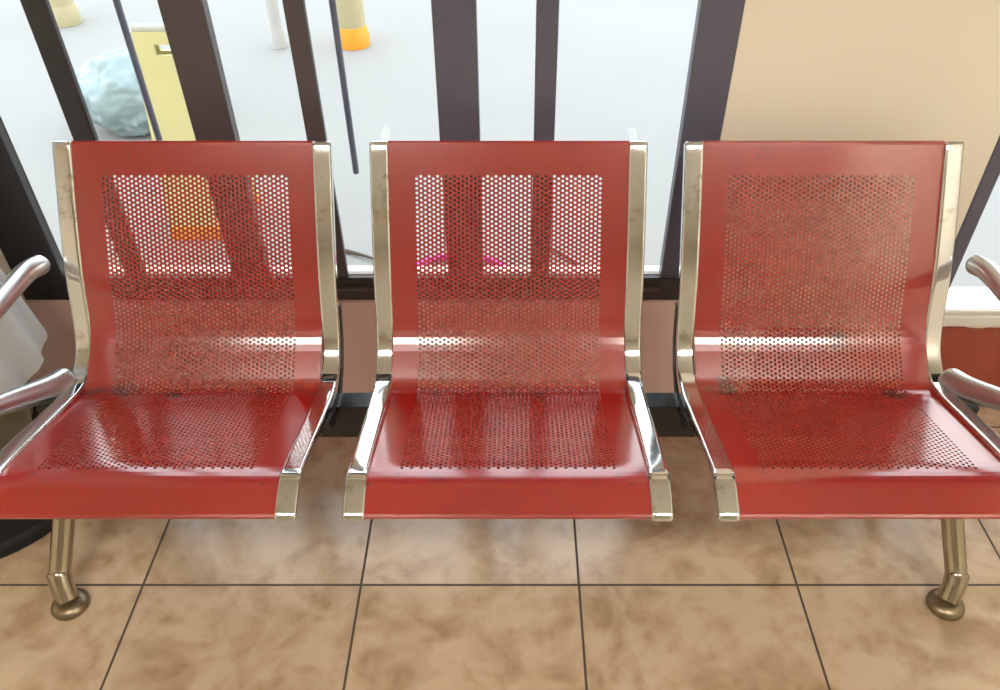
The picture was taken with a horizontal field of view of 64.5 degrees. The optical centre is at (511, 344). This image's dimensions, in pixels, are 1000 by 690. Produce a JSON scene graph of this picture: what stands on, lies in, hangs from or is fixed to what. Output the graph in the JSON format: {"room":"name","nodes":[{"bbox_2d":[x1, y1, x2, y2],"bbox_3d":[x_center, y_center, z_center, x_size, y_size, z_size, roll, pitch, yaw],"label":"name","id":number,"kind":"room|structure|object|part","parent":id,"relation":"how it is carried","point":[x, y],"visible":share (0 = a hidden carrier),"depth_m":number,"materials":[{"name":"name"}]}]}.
{"room":"waiting area","nodes":[
{"label":"waiting area","id":0,"kind":"room"},
{"bbox_2d":[0,406,999,689],"bbox_3d":[-0.325,1.722,0.220,4.750,0.050,5.114,0,40,0],"label":"floor","id":1,"kind":"structure","parent":0,"point":[318,600],"depth_m":1.60,"materials":[{"name":"beige ceramic"}]},
{"bbox_2d":[0,267,104,558],"bbox_3d":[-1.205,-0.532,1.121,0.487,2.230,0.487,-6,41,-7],"label":"trash can","id":2,"kind":"object","parent":1,"relation":"on","point":[23,337],"visible":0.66,"depth_m":1.65,"materials":[{"name":"white plastic"},{"name":"black plastic"},{"name":"grey paint"}]},
{"bbox_2d":[0,141,999,620],"bbox_3d":[-0.008,0.103,1.501,1.838,0.769,0.624,0,40,0],"label":"bench","id":3,"kind":"object","parent":1,"relation":"on","point":[939,407],"visible":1,"depth_m":1.49,"materials":[{"name":"red metal"}]},
{"bbox_3d":[-0.882,0.045,1.412,0.084,0.252,0.416,0,40,0],"label":"armrest","id":4,"kind":"part","parent":3,"relation":"part of","materials":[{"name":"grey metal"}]},
{"bbox_3d":[-0.839,-0.036,1.378,0.035,0.398,0.616,0,40,0],"label":"frame","id":5,"kind":"part","parent":3,"relation":"part of","materials":[{"name":"silver metal"}]},
{"bbox_3d":[-0.893,0.311,1.578,0.051,0.272,0.227,5,40,6],"label":"leg","id":6,"kind":"part","parent":3,"relation":"part of","materials":[{"name":"silver metal"}]},
{"bbox_3d":[-0.893,0.188,1.724,0.051,0.272,0.227,-5,40,-6],"label":"leg","id":7,"kind":"part","parent":3,"relation":"part of","materials":[{"name":"metal"}]},
{"bbox_3d":[-0.597,-0.043,1.381,0.451,0.388,0.619,0,40,0],"label":"seat","id":8,"kind":"part","parent":3,"relation":"part of","materials":[{"name":"red metal"}]},
{"bbox_3d":[-0.355,-0.036,1.378,0.035,0.398,0.616,0,40,0],"label":"frame","id":9,"kind":"part","parent":3,"relation":"part of","materials":[{"name":"silver metal"}]},
{"bbox_3d":[-0.248,-0.036,1.378,0.035,0.398,0.616,0,40,0],"label":"frame","id":10,"kind":"part","parent":3,"relation":"part of","materials":[{"name":"silver metal"}]},
{"bbox_3d":[-0.006,-0.043,1.381,0.451,0.388,0.619,0,40,0],"label":"seat","id":11,"kind":"part","parent":3,"relation":"part of","materials":[{"name":"red metal"}]},
{"bbox_3d":[0.235,-0.036,1.378,0.035,0.398,0.616,0,40,0],"label":"frame","id":12,"kind":"part","parent":3,"relation":"part of","materials":[{"name":"silver metal"}]},
{"bbox_3d":[0.340,-0.036,1.378,0.035,0.398,0.616,0,40,0],"label":"frame","id":13,"kind":"part","parent":3,"relation":"part of","materials":[{"name":"silver metal"}]},
{"bbox_3d":[0.582,-0.043,1.381,0.451,0.388,0.619,0,40,0],"label":"seat","id":14,"kind":"part","parent":3,"relation":"part of","materials":[{"name":"red metal"}]},
{"bbox_3d":[0.877,0.311,1.578,0.051,0.272,0.227,-5,40,-6],"label":"leg","id":15,"kind":"part","parent":3,"relation":"part of","materials":[{"name":"silver metal"}]},
{"bbox_3d":[0.824,-0.036,1.378,0.035,0.398,0.616,0,40,0],"label":"frame","id":16,"kind":"part","parent":3,"relation":"part of","materials":[{"name":"silver metal"}]},
{"bbox_3d":[0.866,0.045,1.412,0.084,0.252,0.416,0,40,0],"label":"armrest","id":17,"kind":"part","parent":3,"relation":"part of","materials":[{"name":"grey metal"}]},
{"bbox_2d":[0,0,999,327],"bbox_3d":[-0.325,-0.953,1.216,4.550,2.750,0.140,0,40,0],"label":"wall","id":18,"kind":"structure","parent":0,"point":[804,70],"depth_m":1.51,"materials":[{"name":"beige paint"}]},
{"bbox_2d":[0,0,744,299],"bbox_3d":[-0.357,-0.871,1.256,1.544,1.926,0.119,0,40,0],"label":"window","id":19,"kind":"structure","parent":18,"relation":"in","point":[25,232],"depth_m":1.54,"materials":[{"name":"metal"}]},
{"bbox_3d":[-0.825,-0.848,1.242,0.386,1.784,0.005,0,40,0],"label":"pane","id":20,"kind":"part","parent":19,"relation":"part of","materials":[{"name":"clear glass"}]},
{"bbox_3d":[-0.752,-0.997,1.218,0.013,1.626,0.013,-10,41,-11],"label":"hanging rod","id":21,"kind":"part","parent":19,"relation":"part of","materials":[{"name":"grey metal"}]},
{"bbox_3d":[-0.348,-0.848,1.242,0.408,1.784,0.005,0,40,0],"label":"pane","id":22,"kind":"part","parent":19,"relation":"part of","materials":[{"name":"clear glass"}]},
{"bbox_3d":[-0.342,-0.997,1.218,0.013,1.626,0.013,10,41,11],"label":"hanging rod","id":23,"kind":"part","parent":19,"relation":"part of","materials":[{"name":"grey metal"}]},
{"bbox_3d":[-0.357,-0.137,1.831,1.544,0.062,0.030,0,40,0],"label":"rail","id":24,"kind":"part","parent":19,"relation":"part of","materials":[{"name":"metal"}]},
{"bbox_3d":[0.137,-0.848,1.242,0.401,1.784,0.005,0,40,0],"label":"pane","id":25,"kind":"part","parent":19,"relation":"part of","materials":[{"name":"clear glass"}]},
{"bbox_2d":[24,300,768,392],"bbox_3d":[-1.000,0.020,1.945,3.200,0.322,0.010,0,40,0],"label":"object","id":26,"kind":"structure","parent":18,"relation":"attached to","point":[58,351],"depth_m":1.92,"materials":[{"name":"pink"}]},
{"bbox_2d":[748,326,999,392],"bbox_3d":[1.275,0.049,1.970,1.350,0.246,0.010,0,40,0],"label":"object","id":27,"kind":"structure","parent":18,"relation":"attached to","point":[975,352],"depth_m":1.95,"materials":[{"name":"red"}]},
{"bbox_2d":[943,287,999,325],"bbox_3d":[1.415,-0.094,1.926,0.888,0.029,0.124,0,40,0],"label":"trim","id":28,"kind":"structure","parent":18,"relation":"attached to","point":[957,296],"depth_m":1.91,"materials":[{"name":"white paint"}]},
{"bbox_2d":[944,136,999,314],"bbox_3d":[1.415,-0.830,1.246,0.889,1.974,0.030,0,40,0],"label":"window","id":29,"kind":"structure","parent":18,"relation":"in","point":[989,178],"depth_m":1.71,"materials":[{"name":"white paint"}]},
{"bbox_3d":[1.415,-0.083,1.880,0.822,0.012,0.023,0,40,0],"label":"rail","id":30,"kind":"part","parent":29,"relation":"part of","materials":[{"name":"white paint"}]},
{"label":"outside","id":31,"kind":"structure","parent":0,"visible":0},
{"bbox_2d":[0,0,999,286],"bbox_3d":[0.000,-6.504,9.962,28.000,0.059,20.386,0,40,0],"label":"pavement","id":32,"kind":"structure","parent":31,"point":[622,65],"depth_m":3.58,"materials":[{"name":"concrete"}]},
{"bbox_2d":[49,0,81,27],"bbox_3d":[-2.400,-2.134,3.931,0.168,1.050,0.168,0,40,0],"label":"bollard","id":33,"kind":"object","parent":32,"relation":"on","point":[67,14],"visible":0.69,"depth_m":4.19,"materials":[{"name":"yellow paint"}]},
{"bbox_2d":[75,47,150,136],"bbox_3d":[-1.526,-1.041,3.208,0.476,0.313,0.415,0,40,0],"label":"sack","id":34,"kind":"object","parent":32,"relation":"on","point":[108,83],"visible":0.54,"depth_m":3.07,"materials":[{"name":"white plastic"}]},
{"bbox_2d":[130,23,258,239],"bbox_3d":[-1.009,-0.681,2.514,0.232,0.659,0.254,0,40,0],"label":"sign","id":35,"kind":"object","parent":32,"relation":"on","point":[157,65],"visible":0.3,"depth_m":2.39,"materials":[{"name":"yellow plastic"}]},
{"bbox_2d":[265,0,286,48],"bbox_3d":[-1.170,-1.902,3.656,0.072,1.050,0.072,0,40,0],"label":"bollard","id":36,"kind":"object","parent":32,"relation":"on","point":[277,35],"visible":1,"depth_m":3.90,"materials":[{"name":"grey paint"}]},
{"bbox_2d":[336,0,369,50],"bbox_3d":[-0.800,-1.921,3.679,0.168,1.050,0.168,0,40,0],"label":"bollard","id":37,"kind":"object","parent":32,"relation":"on","point":[354,33],"visible":0.8,"depth_m":3.90,"materials":[{"name":"yellow paint"}]},
{"bbox_2d":[345,249,372,259],"bbox_3d":[-0.479,-0.287,2.548,0.135,0.016,0.014,17,43,19],"label":"twig","id":38,"kind":"object","parent":32,"relation":"on","point":[346,250],"visible":0.77,"depth_m":2.55,"materials":[{"name":"beige wood"}]},
{"bbox_2d":[417,254,505,265],"bbox_3d":[-0.170,-0.208,2.442,0.334,0.028,0.263,0,40,0],"label":"hose","id":39,"kind":"object","parent":32,"relation":"on","point":[438,256],"visible":0.11,"depth_m":2.50,"materials":[{"name":"rubber"}]}
]}

